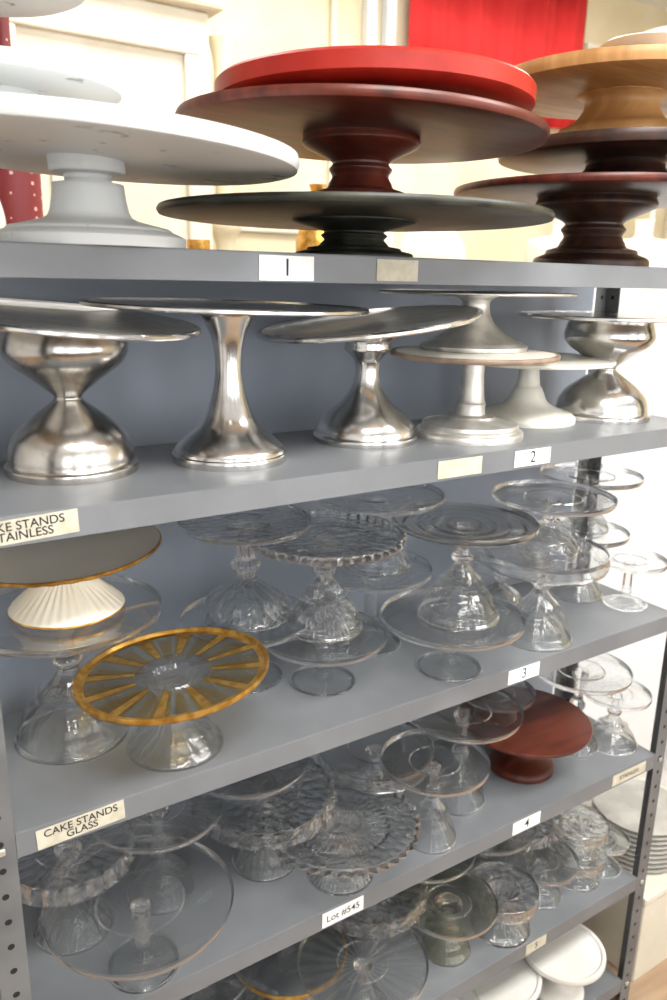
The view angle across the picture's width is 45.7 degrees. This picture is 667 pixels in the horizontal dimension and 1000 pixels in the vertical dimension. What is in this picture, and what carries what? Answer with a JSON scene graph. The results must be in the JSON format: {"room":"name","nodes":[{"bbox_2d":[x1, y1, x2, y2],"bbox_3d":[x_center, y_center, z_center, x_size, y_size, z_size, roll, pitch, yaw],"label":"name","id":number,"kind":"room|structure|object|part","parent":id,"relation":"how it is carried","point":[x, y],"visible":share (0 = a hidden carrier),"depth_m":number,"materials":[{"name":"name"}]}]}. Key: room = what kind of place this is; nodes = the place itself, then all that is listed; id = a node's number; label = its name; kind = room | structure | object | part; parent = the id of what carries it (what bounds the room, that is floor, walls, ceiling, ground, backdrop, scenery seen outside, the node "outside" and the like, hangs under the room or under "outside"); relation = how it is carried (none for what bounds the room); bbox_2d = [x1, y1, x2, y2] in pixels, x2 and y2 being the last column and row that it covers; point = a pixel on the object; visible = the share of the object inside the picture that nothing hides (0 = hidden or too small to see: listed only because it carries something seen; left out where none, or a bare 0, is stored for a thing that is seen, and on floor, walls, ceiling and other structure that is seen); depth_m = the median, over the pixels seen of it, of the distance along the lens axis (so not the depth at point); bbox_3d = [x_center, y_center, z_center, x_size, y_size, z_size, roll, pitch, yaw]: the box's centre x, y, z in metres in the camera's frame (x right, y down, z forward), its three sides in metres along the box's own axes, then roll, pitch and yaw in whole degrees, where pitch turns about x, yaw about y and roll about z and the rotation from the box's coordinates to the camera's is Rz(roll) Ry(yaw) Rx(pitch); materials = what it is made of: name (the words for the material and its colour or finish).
{"room":"prop storage room","nodes":[
{"label":"prop storage room","id":0,"kind":"room"},
{"bbox_2d":[0,277,593,848],"bbox_3d":[-0.113,0.417,1.647,1.675,1.746,0.015,-9,18,-32],"label":"panel","id":1,"kind":"structure","parent":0,"point":[160,392],"depth_m":1.48,"materials":[{"name":"metal"}]},
{"bbox_2d":[210,0,666,261],"bbox_3d":[-0.575,-0.771,3.260,6.800,3.150,0.050,-9,18,-32],"label":"wall","id":2,"kind":"structure","parent":0,"point":[259,27],"depth_m":3.41,"materials":[{"name":"beige paint"}]},
{"bbox_2d":[208,0,337,234],"bbox_3d":[-0.245,-1.602,3.192,0.600,1.000,0.025,-9,18,-32],"label":"trim","id":3,"kind":"structure","parent":2,"relation":"attached to","point":[333,3],"depth_m":3.25,"materials":[{"name":"beige paint"}]},
{"bbox_2d":[362,0,377,44],"bbox_3d":[0.129,-0.863,3.643,0.050,3.150,0.050,-9,18,-32],"label":"trim","id":4,"kind":"structure","parent":2,"relation":"attached to","point":[369,18],"depth_m":3.31,"materials":[{"name":"white paint"}]},
{"bbox_2d":[381,0,396,180],"bbox_3d":[0.213,-0.876,3.695,0.050,3.150,0.050,-9,18,-32],"label":"trim","id":5,"kind":"structure","parent":2,"relation":"attached to","point":[389,7],"depth_m":3.36,"materials":[{"name":"white paint"}]},
{"bbox_2d":[408,0,587,128],"bbox_3d":[0.791,-2.116,3.680,1.112,0.630,0.038,-9,18,-32],"label":"curtain","id":6,"kind":"object","parent":2,"relation":"attached to","point":[513,32],"visible":0.41,"depth_m":3.65,"materials":[{"name":"fabric"}]},
{"bbox_2d":[585,42,666,239],"bbox_3d":[1.626,-1.890,4.362,0.850,1.000,0.025,-9,18,-32],"label":"trim","id":7,"kind":"structure","parent":2,"relation":"attached to","point":[588,45],"depth_m":4.64,"materials":[{"name":"beige paint"}]},
{"bbox_2d":[606,959,666,999],"bbox_3d":[0.813,1.389,1.570,6.800,0.050,5.200,-9,18,-32],"label":"floor","id":8,"kind":"structure","parent":0,"point":[652,985],"depth_m":2.02,"materials":[{"name":"brown wood"}]},
{"bbox_2d":[9,0,224,248],"bbox_3d":[-1.090,-0.292,2.603,1.400,2.560,0.560,-9,18,-32],"label":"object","id":9,"kind":"object","parent":8,"relation":"on","point":[158,50],"visible":0.17,"depth_m":2.36,"materials":[{"name":"paint"}]},
{"bbox_3d":[-1.066,-1.496,2.268,1.400,0.060,0.560,-9,18,-32],"label":"cornice","id":10,"kind":"part","parent":9,"relation":"part of","materials":[{"name":"beige paint"}]},
{"bbox_2d":[208,22,240,249],"bbox_3d":[-0.404,-0.389,3.022,0.180,2.550,0.180,-9,18,-32],"label":"turned column","id":11,"kind":"structure","parent":8,"relation":"on","point":[221,41],"depth_m":2.69,"materials":[{"name":"paint"}]},
{"bbox_2d":[0,241,666,999],"bbox_3d":[0.083,0.464,1.486,1.395,1.750,0.299,-9,18,-32],"label":"metal shelving unit","id":12,"kind":"object","parent":8,"relation":"on","point":[154,768],"depth_m":1.28,"materials":[{"name":"grey metal"}]},
{"bbox_3d":[-0.420,0.582,1.026,0.036,1.750,0.036,-9,18,-32],"label":"post","id":13,"kind":"part","parent":12,"relation":"part of","materials":[{"name":"grey metal"}]},
{"bbox_2d":[0,508,79,545],"bbox_3d":[-0.349,0.034,0.889,0.126,0.033,0.001,-9,18,-32],"label":"label","id":14,"kind":"object","parent":12,"relation":"attached to","point":[18,530],"visible":1,"depth_m":0.90,"materials":[{"name":"beige"}]},
{"bbox_2d":[17,820,136,955],"bbox_3d":[-0.412,0.605,1.245,0.207,0.153,0.207,-9,18,-32],"label":"glass cake stand","id":15,"kind":"object","parent":12,"relation":"on","point":[67,878],"visible":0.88,"depth_m":1.21,"materials":[{"name":"glass"}]},
{"bbox_2d":[36,799,124,850],"bbox_3d":[-0.324,0.417,1.019,0.113,0.032,0.001,-9,18,-32],"label":"label","id":16,"kind":"object","parent":12,"relation":"attached to","point":[73,827],"visible":1,"depth_m":1.02,"materials":[{"name":"beige"}]},
{"bbox_2d":[0,574,163,764],"bbox_3d":[-0.389,0.252,1.162,0.280,0.203,0.280,11,18,30],"label":"glass cake stand","id":17,"kind":"object","parent":12,"relation":"on","point":[67,658],"visible":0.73,"depth_m":1.14,"materials":[{"name":"glass"}]},
{"bbox_2d":[0,525,161,629],"bbox_3d":[-0.381,0.105,1.125,0.278,0.099,0.278,-9,18,-32],"label":"cake stand","id":18,"kind":"object","parent":17,"relation":"on","point":[65,589],"visible":0.88,"depth_m":1.09,"materials":[{"name":"white ceramic"}]},
{"bbox_2d":[0,297,200,485],"bbox_3d":[-0.357,-0.151,1.061,0.359,0.228,0.359,-9,18,-32],"label":"cake stand","id":19,"kind":"object","parent":12,"relation":"on","point":[65,348],"visible":0.99,"depth_m":1.01,"materials":[{"name":"metal"}]},
{"bbox_2d":[41,835,233,994],"bbox_3d":[-0.285,0.643,1.181,0.275,0.120,0.275,-9,18,-32],"label":"glass cake stand","id":20,"kind":"object","parent":12,"relation":"on","point":[140,909],"visible":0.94,"depth_m":1.17,"materials":[{"name":"glass"}]},
{"bbox_2d":[0,92,299,247],"bbox_3d":[-0.290,-0.367,0.937,0.500,0.130,0.500,-9,18,-32],"label":"cake stand","id":21,"kind":"object","parent":12,"relation":"on","point":[93,145],"visible":1,"depth_m":0.86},
{"bbox_2d":[0,46,121,103],"bbox_3d":[-0.399,-0.472,0.958,0.280,0.074,0.280,-9,18,-32],"label":"cake stand","id":22,"kind":"object","parent":21,"relation":"on","point":[22,71],"visible":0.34,"depth_m":0.89,"materials":[{"name":"ceramic"}]},
{"bbox_2d":[0,0,84,17],"bbox_3d":[-0.428,-0.566,0.935,0.270,0.115,0.270,-9,18,-32],"label":"cake stand","id":23,"kind":"object","parent":22,"relation":"on","point":[8,8],"visible":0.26,"depth_m":1.01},
{"bbox_2d":[91,786,226,915],"bbox_3d":[-0.290,0.577,1.318,0.225,0.172,0.225,-4,17,-19],"label":"glass cake stand","id":24,"kind":"object","parent":12,"relation":"on","point":[159,850],"visible":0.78,"depth_m":1.29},
{"bbox_2d":[72,627,268,725],"bbox_3d":[-0.231,0.294,1.149,0.276,0.135,0.277,1,16,-1],"label":"glass cake stand","id":25,"kind":"object","parent":12,"relation":"on","point":[81,677],"visible":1,"depth_m":1.12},
{"bbox_2d":[184,964,252,999],"bbox_3d":[-0.259,0.905,1.454,0.220,0.126,0.220,9,17,25],"label":"glass cake stand","id":26,"kind":"object","parent":12,"relation":"on","point":[196,995],"visible":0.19,"depth_m":1.43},
{"bbox_2d":[79,297,369,471],"bbox_3d":[-0.151,-0.171,1.144,0.400,0.228,0.400,-9,18,-32],"label":"cake stand","id":27,"kind":"object","parent":12,"relation":"on","point":[229,438],"visible":1,"depth_m":1.11,"materials":[{"name":"metal"}]},
{"bbox_2d":[192,978,278,999],"bbox_3d":[-0.174,0.955,1.388,0.217,0.069,0.217,-9,18,-32],"label":"glass cake stand","id":28,"kind":"object","parent":12,"relation":"on","point":[224,990],"visible":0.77,"depth_m":1.46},
{"bbox_2d":[179,594,306,693],"bbox_3d":[-0.149,0.249,1.354,0.225,0.115,0.225,-9,18,-32],"label":"glass cake stand","id":29,"kind":"object","parent":12,"relation":"on","point":[225,645],"visible":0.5,"depth_m":1.34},
{"bbox_2d":[176,505,312,633],"bbox_3d":[-0.146,0.112,1.316,0.220,0.169,0.220,9,17,25],"label":"glass cake stand","id":30,"kind":"object","parent":29,"relation":"on","point":[245,603],"visible":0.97,"depth_m":1.29,"materials":[{"name":"glass"}]},
{"bbox_2d":[191,757,337,882],"bbox_3d":[-0.121,0.572,1.399,0.257,0.145,0.254,-9,18,-32],"label":"glass cake stand","id":31,"kind":"object","parent":12,"relation":"on","point":[293,816],"visible":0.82,"depth_m":1.34,"materials":[{"name":"glass"}]},
{"bbox_2d":[205,756,309,805],"bbox_3d":[-0.151,0.470,1.374,0.221,0.061,0.221,-9,18,-32],"label":"glass cake stand","id":32,"kind":"object","parent":31,"relation":"on","point":[270,794],"visible":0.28,"depth_m":1.28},
{"bbox_2d":[259,255,313,280],"bbox_3d":[-0.058,-0.290,0.990,0.078,0.030,0.001,-9,18,-32],"label":"number label","id":33,"kind":"object","parent":12,"relation":"attached to","point":[271,267],"visible":1,"depth_m":0.99,"materials":[{"name":"paper"}]},
{"bbox_2d":[235,931,346,999],"bbox_3d":[-0.087,0.903,1.534,0.225,0.094,0.225,-9,18,-32],"label":"glass cake stand","id":34,"kind":"object","parent":12,"relation":"on","point":[273,997],"visible":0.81,"depth_m":1.43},
{"bbox_2d":[276,933,324,969],"bbox_3d":[-0.067,0.823,1.602,0.200,0.211,0.200,-2,16,-13],"label":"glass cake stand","id":35,"kind":"object","parent":12,"relation":"on","point":[317,935],"visible":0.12,"depth_m":1.59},
{"bbox_2d":[259,611,387,696],"bbox_3d":[-0.018,0.266,1.348,0.217,0.091,0.217,-9,18,-32],"label":"glass cake stand","id":36,"kind":"object","parent":12,"relation":"on","point":[323,650],"visible":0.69,"depth_m":1.31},
{"bbox_2d":[249,509,407,643],"bbox_3d":[-0.015,0.134,1.330,0.271,0.171,0.271,-9,18,-32],"label":"glass cake stand","id":37,"kind":"object","parent":36,"relation":"on","point":[335,538],"visible":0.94,"depth_m":1.30,"materials":[{"name":"glass"}]},
{"bbox_3d":[0.093,-0.082,1.336,1.323,0.036,0.295,-9,18,-32],"label":"shelf","id":38,"kind":"part","parent":12,"relation":"part of","materials":[{"name":"grey metal"}]},
{"bbox_3d":[0.099,-0.362,1.258,1.323,0.036,0.295,-9,18,-32],"label":"shelf","id":39,"kind":"part","parent":12,"relation":"part of","materials":[{"name":"grey metal"}]},
{"bbox_3d":[0.085,0.307,1.444,1.323,0.036,0.295,-9,18,-32],"label":"shelf","id":40,"kind":"part","parent":12,"relation":"part of","materials":[{"name":"grey metal"}]},
{"bbox_3d":[0.079,0.632,1.535,1.323,0.036,0.295,-9,18,-32],"label":"shelf","id":41,"kind":"part","parent":12,"relation":"part of","materials":[{"name":"grey metal"}]},
{"bbox_2d":[322,895,363,928],"bbox_3d":[0.016,0.689,1.326,0.082,0.028,0.001,-9,18,-32],"label":"number label","id":42,"kind":"object","parent":12,"relation":"attached to","point":[339,913],"visible":1,"depth_m":1.32,"materials":[{"name":"paper"}]},
{"bbox_2d":[273,771,420,895],"bbox_3d":[0.013,0.598,1.377,0.273,0.111,0.273,-9,18,-32],"label":"glass cake stand","id":43,"kind":"object","parent":12,"relation":"on","point":[368,834],"visible":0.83,"depth_m":1.33,"materials":[{"name":"glass"}]},
{"bbox_2d":[156,191,554,256],"bbox_3d":[0.031,-0.398,1.192,0.580,0.066,0.580,-9,18,-32],"label":"wooden cake stand","id":44,"kind":"object","parent":12,"relation":"on","point":[352,223],"visible":0.95,"depth_m":1.07,"materials":[{"name":"paint"}]},
{"bbox_2d":[175,83,549,192],"bbox_3d":[0.039,-0.483,1.149,0.526,0.119,0.526,-9,18,-32],"label":"cake stand","id":45,"kind":"object","parent":44,"relation":"on","point":[362,129],"visible":0.72,"depth_m":1.03,"materials":[{"name":"wood"}]},
{"bbox_2d":[214,45,536,110],"bbox_3d":[0.058,-0.565,1.137,0.452,0.044,0.452,-9,18,-32],"label":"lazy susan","id":46,"kind":"object","parent":45,"relation":"on","point":[403,66],"visible":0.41,"depth_m":0.95,"materials":[{"name":"paint"}]},
{"bbox_2d":[297,928,428,999],"bbox_3d":[0.053,0.908,1.488,0.245,0.114,0.245,-2,16,-12],"label":"glass cake stand","id":47,"kind":"object","parent":12,"relation":"on","point":[361,982],"visible":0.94,"depth_m":1.48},
{"bbox_2d":[256,305,482,449],"bbox_3d":[0.056,-0.210,1.314,0.365,0.221,0.368,-9,18,-32],"label":"cake stand","id":48,"kind":"object","parent":12,"relation":"on","point":[365,418],"visible":0.98,"depth_m":1.28,"materials":[{"name":"metal"}]},
{"bbox_2d":[310,549,433,656],"bbox_3d":[0.069,0.196,1.484,0.229,0.156,0.229,-9,18,-32],"label":"glass cake stand","id":49,"kind":"object","parent":12,"relation":"on","point":[370,590],"visible":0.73,"depth_m":1.46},
{"bbox_2d":[316,483,445,575],"bbox_3d":[0.082,0.052,1.451,0.238,0.138,0.238,11,18,30],"label":"glass cake stand","id":50,"kind":"object","parent":49,"relation":"on","point":[378,503],"visible":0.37,"depth_m":1.38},
{"bbox_2d":[318,722,434,793],"bbox_3d":[0.079,0.538,1.536,0.226,0.144,0.226,-9,18,-32],"label":"glass cake stand","id":51,"kind":"object","parent":12,"relation":"on","point":[373,752],"visible":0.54,"depth_m":1.47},
{"bbox_2d":[330,883,428,962],"bbox_3d":[0.072,0.850,1.634,0.244,0.148,0.244,-9,18,-32],"label":"glass cake stand","id":52,"kind":"object","parent":12,"relation":"on","point":[378,923],"visible":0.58,"depth_m":1.55,"materials":[{"name":"glass"}]},
{"bbox_3d":[0.088,-0.313,1.081,0.070,0.028,0.001,-9,18,-32],"label":"masking tape strip","id":53,"kind":"part","parent":12,"relation":"part of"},
{"bbox_3d":[0.072,0.949,1.623,1.323,0.036,0.295,-9,18,-32],"label":"shelf","id":54,"kind":"part","parent":12,"relation":"part of","materials":[{"name":"grey metal"}]},
{"bbox_2d":[380,728,490,854],"bbox_3d":[0.183,0.550,1.462,0.200,0.166,0.200,13,19,36],"label":"glass cake stand","id":55,"kind":"object","parent":12,"relation":"on","point":[431,804],"visible":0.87,"depth_m":1.45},
{"bbox_2d":[412,855,475,927],"bbox_3d":[0.193,0.817,1.718,0.220,0.171,0.220,-13,21,-41],"label":"glass cake stand","id":56,"kind":"object","parent":12,"relation":"on","point":[450,879],"visible":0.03,"depth_m":1.60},
{"bbox_2d":[379,587,525,682],"bbox_3d":[0.207,0.249,1.403,0.255,0.102,0.255,-9,18,-32],"label":"glass cake stand","id":57,"kind":"object","parent":12,"relation":"on","point":[449,646],"visible":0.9,"depth_m":1.40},
{"bbox_2d":[391,499,539,631],"bbox_3d":[0.220,0.115,1.364,0.248,0.176,0.248,-9,18,-32],"label":"glass cake stand","id":58,"kind":"object","parent":57,"relation":"on","point":[460,571],"visible":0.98,"depth_m":1.34,"materials":[{"name":"glass"}]},
{"bbox_2d":[415,866,497,967],"bbox_3d":[0.234,0.870,1.627,0.197,0.120,0.197,-9,18,-32],"label":"glass cake stand","id":59,"kind":"object","parent":12,"relation":"on","point":[460,910],"visible":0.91,"depth_m":1.60,"materials":[{"name":"glass"}]},
{"bbox_3d":[0.197,-0.051,1.231,0.090,0.028,0.001,-9,18,-32],"label":"masking tape strip","id":60,"kind":"part","parent":12,"relation":"part of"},
{"bbox_2d":[412,689,523,815],"bbox_3d":[0.251,0.501,1.566,0.229,0.206,0.229,-9,18,-32],"label":"glass cake stand","id":61,"kind":"object","parent":12,"relation":"on","point":[460,748],"visible":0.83,"depth_m":1.54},
{"bbox_2d":[456,987,483,999],"bbox_3d":[0.210,1.153,1.716,0.240,0.124,0.240,-9,18,-32],"label":"cake stand","id":62,"kind":"object","parent":12,"relation":"on","point":[474,994],"visible":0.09,"depth_m":1.74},
{"bbox_2d":[390,346,560,446],"bbox_3d":[0.239,-0.183,1.370,0.286,0.145,0.286,-9,18,-32],"label":"cake stand","id":63,"kind":"object","parent":12,"relation":"on","point":[469,425],"visible":0.93,"depth_m":1.32,"materials":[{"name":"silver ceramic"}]},
{"bbox_2d":[379,289,577,353],"bbox_3d":[0.249,-0.316,1.393,0.340,0.098,0.340,-9,18,-32],"label":"cake stand","id":64,"kind":"object","parent":63,"relation":"on","point":[482,335],"visible":0.88,"depth_m":1.35,"materials":[{"name":"metal"}]},
{"bbox_2d":[465,825,536,868],"bbox_3d":[0.341,0.797,1.799,0.221,0.171,0.221,-9,18,-32],"label":"glass cake stand","id":65,"kind":"object","parent":12,"relation":"on","point":[483,855],"visible":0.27,"depth_m":1.69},
{"bbox_2d":[471,862,539,948],"bbox_3d":[0.359,0.866,1.690,0.151,0.099,0.150,-9,18,-32],"label":"glass cake stand","id":66,"kind":"object","parent":12,"relation":"on","point":[517,895],"visible":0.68,"depth_m":1.66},
{"bbox_2d":[469,536,548,614],"bbox_3d":[0.355,0.164,1.679,0.192,0.124,0.192,-9,18,-32],"label":"glass cake stand","id":67,"kind":"object","parent":12,"relation":"on","point":[499,588],"visible":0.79,"depth_m":1.65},
{"bbox_2d":[476,958,541,999],"bbox_3d":[0.367,1.132,1.840,0.220,0.104,0.220,-9,18,-32],"label":"cake stand","id":68,"kind":"object","parent":12,"relation":"on","point":[519,981],"visible":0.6,"depth_m":1.79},
{"bbox_2d":[508,661,539,684],"bbox_3d":[0.346,0.314,1.437,0.078,0.027,0.001,-9,18,-32],"label":"number label","id":69,"kind":"object","parent":12,"relation":"attached to","point":[531,670],"visible":1,"depth_m":1.44,"materials":[{"name":"paper"}]},
{"bbox_2d":[459,686,592,783],"bbox_3d":[0.405,0.517,1.695,0.276,0.112,0.276,-9,18,-32],"label":"cake stand","id":70,"kind":"object","parent":12,"relation":"on","point":[553,726],"visible":0.91,"depth_m":1.66,"materials":[{"name":"red wood"}]},
{"bbox_2d":[467,681,535,725],"bbox_3d":[0.346,0.429,1.682,0.160,0.061,0.160,-9,18,-32],"label":"glass cake stand","id":71,"kind":"object","parent":70,"relation":"on","point":[495,702],"visible":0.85,"depth_m":1.65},
{"bbox_2d":[494,818,558,870],"bbox_3d":[0.439,0.796,1.889,0.207,0.128,0.207,-9,18,-32],"label":"glass cake stand","id":72,"kind":"object","parent":12,"relation":"on","point":[545,836],"visible":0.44,"depth_m":1.81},
{"bbox_2d":[512,811,540,835],"bbox_3d":[0.379,0.634,1.552,0.075,0.027,0.001,-9,18,-32],"label":"number label","id":73,"kind":"object","parent":12,"relation":"attached to","point":[534,819],"visible":1,"depth_m":1.55,"materials":[{"name":"paper"}]},
{"bbox_2d":[514,447,550,467],"bbox_3d":[0.331,-0.071,1.315,0.083,0.027,0.001,-9,18,-32],"label":"number label","id":74,"kind":"object","parent":12,"relation":"attached to","point":[540,455],"visible":1,"depth_m":1.31,"materials":[{"name":"paper"}]},
{"bbox_2d":[525,934,546,955],"bbox_3d":[0.429,0.941,1.676,0.060,0.026,0.001,-9,18,-32],"label":"label","id":75,"kind":"object","parent":12,"relation":"attached to","point":[541,941],"visible":1,"depth_m":1.68,"materials":[{"name":"beige"}]},
{"bbox_2d":[506,840,579,909],"bbox_3d":[0.466,0.844,1.782,0.160,0.096,0.160,-9,18,-32],"label":"glass cake stand","id":76,"kind":"object","parent":12,"relation":"on","point":[540,874],"visible":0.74,"depth_m":1.77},
{"bbox_2d":[480,530,610,652],"bbox_3d":[0.397,0.179,1.520,0.240,0.182,0.240,-9,18,-32],"label":"glass cake stand","id":77,"kind":"object","parent":12,"relation":"on","point":[539,597],"visible":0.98,"depth_m":1.50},
{"bbox_2d":[491,479,617,555],"bbox_3d":[0.408,0.038,1.486,0.229,0.102,0.229,-9,18,-32],"label":"glass cake stand","id":78,"kind":"object","parent":77,"relation":"on","point":[551,518],"visible":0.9,"depth_m":1.47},
{"bbox_2d":[485,352,616,428],"bbox_3d":[0.379,-0.217,1.546,0.316,0.122,0.316,-9,18,-32],"label":"cake stand","id":79,"kind":"object","parent":12,"relation":"on","point":[526,405],"visible":0.7,"depth_m":1.51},
{"bbox_2d":[453,172,666,266],"bbox_3d":[0.484,-0.505,1.478,0.524,0.136,0.524,-9,18,-32],"label":"wooden cake stand","id":80,"kind":"object","parent":12,"relation":"on","point":[593,208],"visible":0.86,"depth_m":1.40,"materials":[{"name":"brown wood"}]},
{"bbox_2d":[498,127,666,173],"bbox_3d":[0.545,-0.616,1.486,0.470,0.075,0.470,-9,18,-32],"label":"wooden cake stand","id":81,"kind":"object","parent":80,"relation":"on","point":[625,149],"visible":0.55,"depth_m":1.39,"materials":[{"name":"brown wood"}]},
{"bbox_2d":[515,44,666,132],"bbox_3d":[0.519,-0.698,1.432,0.470,0.108,0.470,-9,18,-32],"label":"wooden cake stand","id":82,"kind":"object","parent":81,"relation":"on","point":[621,86],"visible":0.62,"depth_m":1.34,"materials":[{"name":"brown wood"}]},
{"bbox_2d":[600,31,666,46],"bbox_3d":[0.504,-0.723,1.278,0.146,0.022,0.146,-9,18,-32],"label":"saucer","id":83,"kind":"object","parent":82,"relation":"on","point":[653,37],"visible":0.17,"depth_m":1.23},
{"bbox_2d":[525,924,605,999],"bbox_3d":[0.540,1.113,1.882,0.194,0.124,0.194,-9,18,-32],"label":"cake stand","id":84,"kind":"object","parent":12,"relation":"on","point":[574,960],"visible":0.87,"depth_m":1.85,"materials":[{"name":"ceramic"}]},
{"bbox_2d":[547,843,606,892],"bbox_3d":[0.564,0.840,1.843,0.133,0.074,0.133,-9,18,-32],"label":"glass cake stand","id":85,"kind":"object","parent":12,"relation":"on","point":[587,879],"visible":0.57,"depth_m":1.80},
{"bbox_2d":[551,804,609,862],"bbox_3d":[0.566,0.769,1.824,0.129,0.074,0.129,-9,18,-32],"label":"glass cake stand","id":86,"kind":"object","parent":85,"relation":"on","point":[584,828],"visible":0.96,"depth_m":1.80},
{"bbox_3d":[0.066,1.237,1.703,1.323,0.036,0.295,-9,18,-32],"label":"shelf","id":87,"kind":"part","parent":12,"relation":"part of","materials":[{"name":"grey metal"}]},
{"bbox_2d":[535,517,630,602],"bbox_3d":[0.540,0.136,1.746,0.201,0.150,0.201,-9,18,-32],"label":"glass cake stand","id":88,"kind":"object","parent":12,"relation":"on","point":[580,560],"visible":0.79,"depth_m":1.73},
{"bbox_2d":[539,462,644,534],"bbox_3d":[0.551,0.002,1.714,0.217,0.124,0.217,-9,18,-32],"label":"glass cake stand","id":89,"kind":"object","parent":88,"relation":"on","point":[589,499],"visible":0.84,"depth_m":1.71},
{"bbox_2d":[538,653,633,757],"bbox_3d":[0.543,0.459,1.765,0.216,0.192,0.216,-8,18,-29],"label":"glass cake stand","id":90,"kind":"object","parent":12,"relation":"on","point":[580,677],"visible":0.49,"depth_m":1.74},
{"bbox_3d":[0.584,0.345,1.949,0.036,1.750,0.036,-9,18,-32],"label":"post","id":91,"kind":"part","parent":12,"relation":"part of","materials":[{"name":"grey metal"}]},
{"bbox_2d":[518,310,666,424],"bbox_3d":[0.547,-0.268,1.589,0.360,0.204,0.360,-12,20,-39],"label":"cake stand","id":92,"kind":"object","parent":12,"relation":"on","point":[604,396],"visible":0.84,"depth_m":1.53,"materials":[{"name":"metal"}]},
{"bbox_2d":[598,823,629,878],"bbox_3d":[0.639,0.830,1.872,0.108,0.081,0.108,-9,18,-32],"label":"glass cake stand","id":93,"kind":"object","parent":12,"relation":"on","point":[611,843],"visible":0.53,"depth_m":1.86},
{"bbox_2d":[584,675,652,755],"bbox_3d":[0.632,0.488,1.786,0.148,0.129,0.148,-9,18,-32],"label":"glass cake stand","id":94,"kind":"object","parent":12,"relation":"on","point":[613,721],"visible":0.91,"depth_m":1.77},
{"bbox_2d":[612,761,645,786],"bbox_3d":[0.641,0.593,1.716,0.110,0.026,0.001,-9,18,-32],"label":"label","id":95,"kind":"object","parent":12,"relation":"attached to","point":[627,774],"visible":1,"depth_m":1.72,"materials":[{"name":"beige"}]},
{"bbox_2d":[593,546,666,611],"bbox_3d":[0.631,0.173,1.699,0.152,0.106,0.152,-9,18,-32],"label":"glass cake stand","id":96,"kind":"object","parent":12,"relation":"on","point":[628,569],"visible":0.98,"depth_m":1.69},
{"bbox_3d":[0.724,0.406,1.740,0.036,1.750,0.036,-9,18,-32],"label":"post","id":97,"kind":"part","parent":12,"relation":"part of","materials":[{"name":"grey metal"}]},
{"bbox_2d":[552,288,666,804],"bbox_3d":[1.031,0.173,2.635,1.300,1.730,0.342,-9,18,-32],"label":"wall","id":98,"kind":"structure","parent":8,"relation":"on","point":[642,510],"depth_m":2.30,"materials":[{"name":"paint"}]},
{"bbox_2d":[581,776,666,981],"bbox_3d":[0.863,1.044,2.233,0.440,0.262,0.330,-9,18,-32],"label":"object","id":99,"kind":"object","parent":8,"relation":"on","point":[608,925],"visible":0.38,"depth_m":2.04,"materials":[{"name":"beige paint"}]},
{"bbox_3d":[0.865,0.928,2.201,0.440,0.022,0.330,-9,18,-32],"label":"lid","id":100,"kind":"part","parent":99,"relation":"part of","materials":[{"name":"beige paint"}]},
{"bbox_2d":[591,778,666,872],"bbox_3d":[0.815,0.871,2.126,0.240,0.125,0.240,-9,18,-32],"label":"plates","id":101,"kind":"object","parent":99,"relation":"on","point":[621,805],"visible":0.62,"depth_m":2.06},
{"bbox_2d":[645,26,666,234],"bbox_3d":[1.571,-0.810,4.098,0.600,2.860,0.600,-9,18,-32],"label":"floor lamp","id":102,"kind":"object","parent":8,"relation":"on","point":[652,213],"visible":0.02,"depth_m":3.63,"materials":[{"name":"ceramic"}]},
{"bbox_3d":[0.202,0.144,2.717,2.900,1.710,0.600,-9,18,-32],"label":"display table","id":103,"kind":"object","parent":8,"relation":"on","visible":0},
{"bbox_2d":[0,202,5,228],"bbox_3d":[-0.765,-0.624,1.659,0.141,0.300,0.141,-9,18,-32],"label":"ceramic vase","id":104,"kind":"object","parent":103,"relation":"on","point":[2,215],"visible":0.36,"depth_m":1.67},
{"bbox_2d":[0,17,43,224],"bbox_3d":[-0.734,-0.821,1.808,0.112,0.600,0.112,-9,18,-32],"label":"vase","id":105,"kind":"object","parent":103,"relation":"on","point":[20,192],"visible":0.18,"depth_m":1.79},
{"bbox_2d":[187,239,209,248],"bbox_3d":[-0.350,-0.624,2.060,0.060,0.100,0.060,-9,18,-32],"label":"glass goblet","id":106,"kind":"object","parent":103,"relation":"on","point":[191,243],"visible":0.23,"depth_m":2.02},
{"bbox_2d":[296,184,326,251],"bbox_3d":[-0.046,-0.748,2.228,0.121,0.260,0.121,-9,18,-32],"label":"brass vase","id":107,"kind":"object","parent":103,"relation":"on","point":[305,238],"visible":0.18,"depth_m":2.18,"materials":[{"name":"gold metal"}]},
{"bbox_2d":[384,232,392,246],"bbox_3d":[0.084,-0.825,2.478,0.204,0.280,0.204,-9,18,-32],"label":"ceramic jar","id":108,"kind":"object","parent":103,"relation":"on","point":[389,240],"visible":0.02,"depth_m":2.43,"materials":[{"name":"ceramic"}]},
{"bbox_2d":[399,231,465,258],"bbox_3d":[0.321,-0.831,2.573,0.222,0.250,0.222,-9,18,-32],"label":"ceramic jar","id":109,"kind":"object","parent":103,"relation":"on","point":[447,244],"visible":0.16,"depth_m":2.49,"materials":[{"name":"ceramic"}]},
{"bbox_2d":[524,218,563,261],"bbox_3d":[0.825,-0.904,2.890,0.245,0.240,0.245,-9,18,-32],"label":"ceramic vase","id":110,"kind":"object","parent":103,"relation":"on","point":[535,247],"visible":0.23,"depth_m":2.83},
{"bbox_2d":[623,219,666,267],"bbox_3d":[1.188,-0.949,3.058,0.245,0.250,0.245,-9,18,-32],"label":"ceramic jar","id":111,"kind":"object","parent":103,"relation":"on","point":[651,248],"visible":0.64,"depth_m":2.95,"materials":[{"name":"ceramic"}]},
{"bbox_2d":[635,0,666,10],"bbox_3d":[0.876,-1.692,0.711,6.800,0.050,5.200,-9,18,-32],"label":"ceiling","id":112,"kind":"structure","parent":0,"point":[662,4],"depth_m":4.17,"materials":[{"name":"white"}]}
]}

